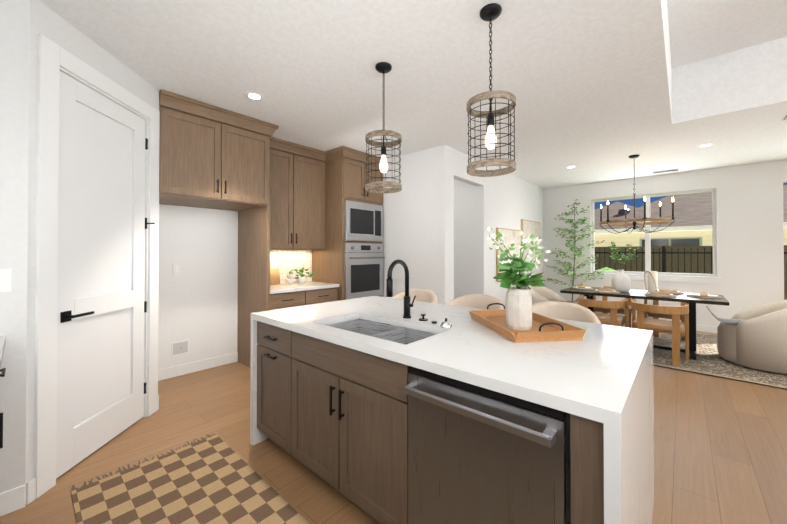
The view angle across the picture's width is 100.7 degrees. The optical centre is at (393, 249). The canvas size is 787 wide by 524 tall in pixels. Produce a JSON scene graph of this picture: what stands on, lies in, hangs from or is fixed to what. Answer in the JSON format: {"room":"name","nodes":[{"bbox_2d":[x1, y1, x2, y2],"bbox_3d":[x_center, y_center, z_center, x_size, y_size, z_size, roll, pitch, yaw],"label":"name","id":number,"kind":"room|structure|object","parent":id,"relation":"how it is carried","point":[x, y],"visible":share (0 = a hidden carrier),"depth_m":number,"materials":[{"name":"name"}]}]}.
{"room":"kitchen","nodes":[
{"label":"kitchen","id":0,"kind":"room"},
{"bbox_2d":[0,0,29,492],"bbox_3d":[-2.213,-0.012,1.539,0.120,2.740,0.650,0,-1,42],"label":"wall","id":1,"kind":"structure","parent":0,"point":[14,75],"depth_m":1.71,"materials":[{"name":"paint"}]},
{"bbox_2d":[0,269,11,291],"bbox_3d":[-2.025,0.159,1.651,0.009,0.118,0.120,0,-1,42],"label":"switch plate","id":2,"kind":"object","parent":1,"relation":"attached to","point":[5,279],"visible":1,"depth_m":1.68,"materials":[{"name":"white plastic"}]},
{"bbox_2d":[25,0,158,504],"bbox_3d":[-2.051,-0.006,2.274,0.120,2.740,1.060,0,0,-3],"label":"wall","id":3,"kind":"structure","parent":0,"point":[51,25],"depth_m":1.79,"materials":[{"name":"paint"}]},
{"bbox_2d":[34,34,159,498],"bbox_3d":[-2.043,0.089,2.284,0.138,2.550,1.000,0,0,-3],"label":"door frame","id":4,"kind":"structure","parent":3,"relation":"attached to","point":[54,59],"depth_m":1.87,"materials":[{"name":"white wood"}]},
{"bbox_2d":[56,71,154,478],"bbox_3d":[-1.992,0.146,2.294,0.115,2.412,0.762,0,0,-3],"label":"pantry door","id":5,"kind":"structure","parent":3,"relation":"in","point":[102,302],"depth_m":2.22,"materials":[{"name":"white wood"}]},
{"bbox_2d":[159,89,230,208],"bbox_3d":[-2.112,-0.921,3.278,0.729,0.886,0.571,0,-1,42],"label":"upper cabinet","id":6,"kind":"object","parent":3,"relation":"attached to","point":[195,138],"depth_m":3.04,"materials":[{"name":"brown wood"}]},
{"bbox_2d":[158,204,283,369],"bbox_3d":[-2.103,0.008,3.922,0.120,2.740,4.360,0,-1,42],"label":"wall","id":7,"kind":"structure","parent":0,"point":[198,303],"depth_m":3.70,"materials":[{"name":"paint"}]},
{"bbox_2d":[172,264,180,274],"bbox_3d":[-2.353,0.215,3.540,0.009,0.118,0.075,0,-1,42],"label":"outlet","id":8,"kind":"object","parent":7,"relation":"attached to","point":[176,269],"visible":1,"depth_m":3.54,"materials":[{"name":"white plastic"}]},
{"bbox_2d":[171,339,188,356],"bbox_3d":[-2.322,1.075,3.559,0.020,0.150,0.170,0,-1,42],"label":"outlet box","id":9,"kind":"object","parent":7,"relation":"attached to","point":[179,347],"visible":1,"depth_m":3.56,"materials":[{"name":"white plastic"}]},
{"bbox_2d":[158,352,237,380],"bbox_3d":[-2.240,1.318,3.655,0.014,0.115,0.995,0,-1,42],"label":"baseboard","id":10,"kind":"structure","parent":7,"relation":"attached to","point":[170,372],"depth_m":3.67,"materials":[{"name":"white"}]},
{"bbox_2d":[211,113,270,212],"bbox_3d":[-1.815,-0.918,3.612,0.729,0.886,0.571,0,-1,42],"label":"upper cabinet","id":11,"kind":"object","parent":7,"relation":"attached to","point":[250,138],"depth_m":3.44,"materials":[{"name":"brown wood"}]},
{"bbox_2d":[239,137,298,248],"bbox_3d":[-1.575,-0.678,4.166,0.349,1.357,0.577,0,-1,42],"label":"upper cabinet","id":12,"kind":"object","parent":7,"relation":"attached to","point":[277,227],"depth_m":4.07,"materials":[{"name":"brown wood"}]},
{"bbox_2d":[299,145,326,248],"bbox_3d":[-1.275,-0.676,4.504,0.349,1.357,0.577,0,-1,42],"label":"upper cabinet","id":13,"kind":"object","parent":7,"relation":"attached to","point":[319,213],"depth_m":4.45,"materials":[{"name":"brown wood"}]},
{"bbox_2d":[0,323,786,523],"bbox_3d":[2.337,1.397,2.568,10.440,0.060,8.490,0,-1,42],"label":"floor","id":14,"kind":"structure","parent":0,"point":[720,450],"depth_m":2.21,"materials":[{"name":"brown wood"}]},
{"bbox_2d":[0,336,5,448],"bbox_3d":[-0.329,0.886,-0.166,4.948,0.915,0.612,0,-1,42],"label":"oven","id":15,"kind":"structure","parent":14,"relation":"on","point":[2,345],"depth_m":1.42,"materials":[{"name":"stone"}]},
{"bbox_2d":[71,434,308,523],"bbox_3d":[-0.649,1.352,1.314,2.548,0.008,0.778,0,-1,42],"label":"kitchen rug","id":16,"kind":"object","parent":14,"relation":"on","point":[215,479],"visible":1,"depth_m":1.81,"materials":[{"name":"fabric"}]},
{"bbox_2d":[239,289,306,367],"bbox_3d":[-1.487,0.941,4.032,0.616,0.874,0.515,0,-1,42],"label":"base cabinet","id":17,"kind":"object","parent":14,"relation":"on","point":[250,302],"depth_m":3.84,"materials":[{"name":"brown wood"}]},
{"bbox_2d":[239,281,338,292],"bbox_3d":[-1.308,0.486,4.221,0.636,0.040,1.030,0,-1,42],"label":"countertop","id":18,"kind":"structure","parent":17,"relation":"on","point":[289,288],"depth_m":3.97,"materials":[{"name":"white stone"}]},
{"bbox_2d":[270,265,313,284],"bbox_3d":[-1.407,0.266,4.367,0.276,0.399,0.793,0,-1,42],"label":"potted plants","id":19,"kind":"object","parent":18,"relation":"on","point":[274,276],"visible":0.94,"depth_m":4.32,"materials":[{"name":"white ceramic"}]},
{"bbox_2d":[307,289,338,304],"bbox_3d":[-1.144,0.944,4.417,0.616,0.874,0.515,0,-1,42],"label":"base cabinet","id":20,"kind":"object","parent":14,"relation":"on","point":[314,296],"depth_m":4.20,"materials":[{"name":"brown wood"}]},
{"bbox_2d":[311,146,384,300],"bbox_3d":[-0.670,0.017,4.874,0.754,2.736,0.788,0,-1,42],"label":"tall cabinet","id":21,"kind":"object","parent":14,"relation":"on","point":[352,260],"depth_m":4.53,"materials":[{"name":"brown wood"}]},
{"bbox_2d":[392,289,437,303],"bbox_3d":[0.152,0.879,3.035,0.555,0.986,0.450,0,-1,42],"label":"stool","id":22,"kind":"object","parent":14,"relation":"on","point":[426,295],"visible":0.06,"depth_m":3.17,"materials":[{"name":"fabric"}]},
{"bbox_2d":[250,332,637,523],"bbox_3d":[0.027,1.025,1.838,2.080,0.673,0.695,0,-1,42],"label":"kitchen island","id":23,"kind":"object","parent":14,"relation":"on","point":[380,410],"depth_m":1.24,"materials":[{"name":"wood"}]},
{"bbox_2d":[386,259,415,318],"bbox_3d":[0.049,0.256,2.067,0.094,0.383,0.218,0,-1,42],"label":"faucet","id":24,"kind":"object","parent":23,"relation":"on","point":[389,293],"visible":1,"depth_m":2.11,"materials":[{"name":"black metal"}]},
{"bbox_2d":[419,314,451,327],"bbox_3d":[0.245,0.421,1.967,0.068,0.050,0.283,0,-1,-32],"label":"accessories","id":25,"kind":"object","parent":23,"relation":"on","point":[445,324],"visible":0.98,"depth_m":1.87,"materials":[{"name":"black metal"}]},
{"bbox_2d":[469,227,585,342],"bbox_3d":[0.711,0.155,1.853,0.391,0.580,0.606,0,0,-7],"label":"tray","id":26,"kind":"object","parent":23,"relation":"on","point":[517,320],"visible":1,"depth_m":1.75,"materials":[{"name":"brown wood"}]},
{"bbox_2d":[446,294,505,309],"bbox_3d":[0.623,0.875,2.616,0.555,0.986,0.450,0,-1,42],"label":"stool","id":27,"kind":"object","parent":14,"relation":"on","point":[480,301],"visible":0.1,"depth_m":2.77,"materials":[{"name":"fabric"}]},
{"bbox_2d":[532,301,600,323],"bbox_3d":[1.087,0.872,2.205,0.555,0.986,0.450,0,-1,42],"label":"stool","id":28,"kind":"object","parent":14,"relation":"on","point":[564,310],"visible":0.1,"depth_m":2.32,"materials":[{"name":"fabric"}]},
{"bbox_2d":[622,324,786,389],"bbox_3d":[3.806,1.379,4.855,3.080,0.012,2.440,0,-1,42],"label":"dining rug","id":29,"kind":"object","parent":14,"relation":"on","point":[710,361],"depth_m":3.87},
{"bbox_2d":[523,285,580,303],"bbox_3d":[2.603,0.962,5.499,0.941,0.832,0.829,0,-1,42],"label":"armchair","id":30,"kind":"object","parent":29,"relation":"on","point":[542,294],"visible":0.12,"depth_m":5.67,"materials":[{"name":"fabric"}]},
{"bbox_2d":[547,199,607,304],"bbox_3d":[3.529,0.212,6.359,1.017,2.345,0.952,0,-1,42],"label":"potted tree","id":31,"kind":"object","parent":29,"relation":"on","point":[568,265],"visible":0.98,"depth_m":6.44,"materials":[{"name":"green plant"}]},
{"bbox_2d":[578,295,628,327],"bbox_3d":[2.845,1.021,4.469,0.564,0.697,0.527,0,-1,42],"label":"dining chair","id":32,"kind":"object","parent":29,"relation":"on","point":[612,318],"visible":0.62,"depth_m":4.29,"materials":[{"name":"brown wood"}]},
{"bbox_2d":[594,296,633,327],"bbox_3d":[3.647,1.028,5.371,0.564,0.697,0.527,0,-1,42],"label":"dining chair","id":33,"kind":"object","parent":29,"relation":"on","point":[607,310],"visible":0.12,"depth_m":5.31,"materials":[{"name":"brown wood"}]},
{"bbox_2d":[560,287,728,359],"bbox_3d":[3.497,0.995,4.691,1.800,0.752,0.880,0,-1,42],"label":"dining table","id":34,"kind":"object","parent":29,"relation":"on","point":[639,294],"visible":0.52,"depth_m":4.28,"materials":[{"name":"black metal"}]},
{"bbox_2d":[570,240,639,292],"bbox_3d":[3.238,0.236,4.964,0.759,0.768,0.864,0,0,-15],"label":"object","id":35,"kind":"object","parent":34,"relation":"on","point":[620,281],"depth_m":4.79,"materials":[{"name":"white ceramic"}]},
{"bbox_2d":[644,271,721,298],"bbox_3d":[3.755,0.456,4.382,0.784,0.319,0.776,0,0,-15],"label":"place settings","id":36,"kind":"object","parent":34,"relation":"on","point":[653,290],"depth_m":4.54,"materials":[{"name":"white ceramic"}]},
{"bbox_2d":[631,299,688,366],"bbox_3d":[3.301,1.017,4.064,0.564,0.697,0.527,0,-1,42],"label":"dining chair","id":37,"kind":"object","parent":29,"relation":"on","point":[675,327],"visible":0.9,"depth_m":3.92,"materials":[{"name":"brown wood"}]},
{"bbox_2d":[644,299,685,340],"bbox_3d":[4.155,1.024,4.920,0.564,0.697,0.527,0,-1,42],"label":"dining chair","id":38,"kind":"object","parent":29,"relation":"on","point":[658,316],"visible":0.17,"depth_m":4.91,"materials":[{"name":"brown wood"}]},
{"bbox_2d":[706,300,786,373],"bbox_3d":[4.390,0.949,3.911,0.941,0.832,0.829,0,-1,42],"label":"armchair","id":39,"kind":"object","parent":29,"relation":"on","point":[754,337],"visible":1,"depth_m":3.70,"materials":[{"name":"fabric"}]},
{"bbox_2d":[39,0,786,188],"bbox_3d":[2.343,-1.723,2.601,10.440,0.700,8.510,0,-1,42],"label":"ceiling","id":40,"kind":"structure","parent":0,"point":[602,90],"depth_m":2.72,"materials":[{"name":"paint"}]},
{"bbox_2d":[245,92,263,100],"bbox_3d":[-1.242,-1.366,2.914,0.160,0.006,0.160,0,-1,42],"label":"recessed light","id":41,"kind":"object","parent":40,"relation":"in","point":[256,96],"visible":1,"depth_m":2.91,"materials":[{"name":"white"}]},
{"bbox_2d":[365,62,401,192],"bbox_3d":[-0.074,-0.908,2.448,0.272,0.928,0.272,0,-1,42],"label":"pendant light","id":42,"kind":"object","parent":40,"relation":"hanging from","point":[383,67],"visible":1,"depth_m":2.42,"materials":[{"name":"black metal"}]},
{"bbox_2d":[467,3,515,176],"bbox_3d":[0.561,-0.913,1.884,0.272,0.928,0.272,0,-1,42],"label":"pendant light","id":43,"kind":"object","parent":40,"relation":"hanging from","point":[491,12],"visible":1,"depth_m":1.85,"materials":[{"name":"black metal"}]},
{"bbox_2d":[512,152,520,156],"bbox_3d":[1.732,-1.339,4.606,0.128,0.034,0.130,0,-1,42],"label":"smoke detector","id":44,"kind":"object","parent":40,"relation":"attached to","point":[517,154],"visible":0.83,"depth_m":4.56,"materials":[{"name":"white plastic"}]},
{"bbox_2d":[600,155,674,233],"bbox_3d":[3.482,-0.796,4.719,0.893,1.114,0.856,0,-1,42],"label":"chandelier","id":45,"kind":"object","parent":40,"relation":"hanging from","point":[660,220],"visible":1,"depth_m":4.68,"materials":[{"name":"black metal"}]},
{"bbox_2d":[652,168,678,173],"bbox_3d":[4.669,-1.343,5.608,0.360,0.010,0.150,0,-1,42],"label":"ceiling vent","id":46,"kind":"object","parent":40,"relation":"in","point":[670,170],"visible":0.98,"depth_m":5.61,"materials":[{"name":"white metal"}]},
{"bbox_2d":[697,143,713,146],"bbox_3d":[4.069,-1.355,4.255,0.160,0.006,0.160,0,-1,42],"label":"recessed light","id":47,"kind":"object","parent":40,"relation":"in","point":[707,145],"visible":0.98,"depth_m":4.25,"materials":[{"name":"white"}]},
{"bbox_2d":[383,145,449,304],"bbox_3d":[0.027,0.015,4.866,1.810,2.740,0.120,0,-1,42],"label":"wall","id":48,"kind":"structure","parent":0,"point":[416,222],"depth_m":4.49,"materials":[{"name":"paint"}]},
{"bbox_2d":[454,179,476,298],"bbox_3d":[0.313,0.026,6.083,2.760,2.740,0.120,0,-1,42],"label":"wall","id":49,"kind":"structure","parent":0,"point":[465,238],"depth_m":5.25,"materials":[{"name":"paint"}]},
{"bbox_2d":[450,147,543,307],"bbox_3d":[2.037,0.024,5.856,0.120,2.740,4.030,0,-1,42],"label":"wall","id":50,"kind":"structure","parent":0,"point":[508,201],"depth_m":5.29,"materials":[{"name":"white paint"}]},
{"bbox_2d":[496,227,519,280],"bbox_3d":[2.023,0.088,5.720,0.038,0.890,0.970,0,-1,42],"label":"picture","id":51,"kind":"object","parent":50,"relation":"attached to","point":[512,234],"visible":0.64,"depth_m":5.63,"materials":[{"name":"beige paper"}]},
{"bbox_2d":[521,219,539,264],"bbox_3d":[2.757,-0.121,6.548,0.038,0.900,1.000,0,-1,42],"label":"picture","id":52,"kind":"object","parent":50,"relation":"attached to","point":[528,227],"visible":0.64,"depth_m":6.48,"materials":[{"name":"beige paper"}]},
{"bbox_2d":[544,160,786,325],"bbox_3d":[6.199,0.015,4.759,7.560,2.740,0.140,0,-1,42],"label":"wall","id":53,"kind":"structure","parent":0,"point":[749,235],"depth_m":5.36,"materials":[{"name":"paint"}]},
{"bbox_2d":[587,189,721,283],"bbox_3d":[4.710,-0.218,6.051,1.940,1.593,0.160,0,-1,42],"label":"window","id":54,"kind":"structure","parent":53,"relation":"in","point":[713,278],"depth_m":5.93,"materials":[{"name":"white"}]},
{"bbox_2d":[631,317,717,332],"bbox_3d":[4.608,1.338,6.059,3.440,0.115,0.014,0,-1,42],"label":"baseboard","id":55,"kind":"structure","parent":53,"relation":"attached to","point":[706,328],"depth_m":5.47,"materials":[{"name":"white"}]},
{"label":"outside","id":56,"kind":"structure","parent":0,"visible":0},
{"bbox_3d":[22.599,1.929,25.220,80.000,0.050,52.260,0,-1,42],"label":"ground","id":57,"kind":"structure","parent":56,"visible":0},
{"bbox_2d":[594,245,786,299],"bbox_3d":[5.454,1.050,9.694,45.000,2.290,3.660,0,-1,42],"label":"fence","id":58,"kind":"object","parent":57,"relation":"on","point":[684,259],"visible":0.04,"depth_m":9.42,"materials":[{"name":"black metal"}]},
{"bbox_2d":[594,185,786,246],"bbox_3d":[12.539,-0.540,16.929,48.000,4.750,9.050,0,-1,42],"label":"house","id":59,"kind":"structure","parent":57,"relation":"on","point":[691,225],"depth_m":13.65,"materials":[{"name":"white"}]}
]}

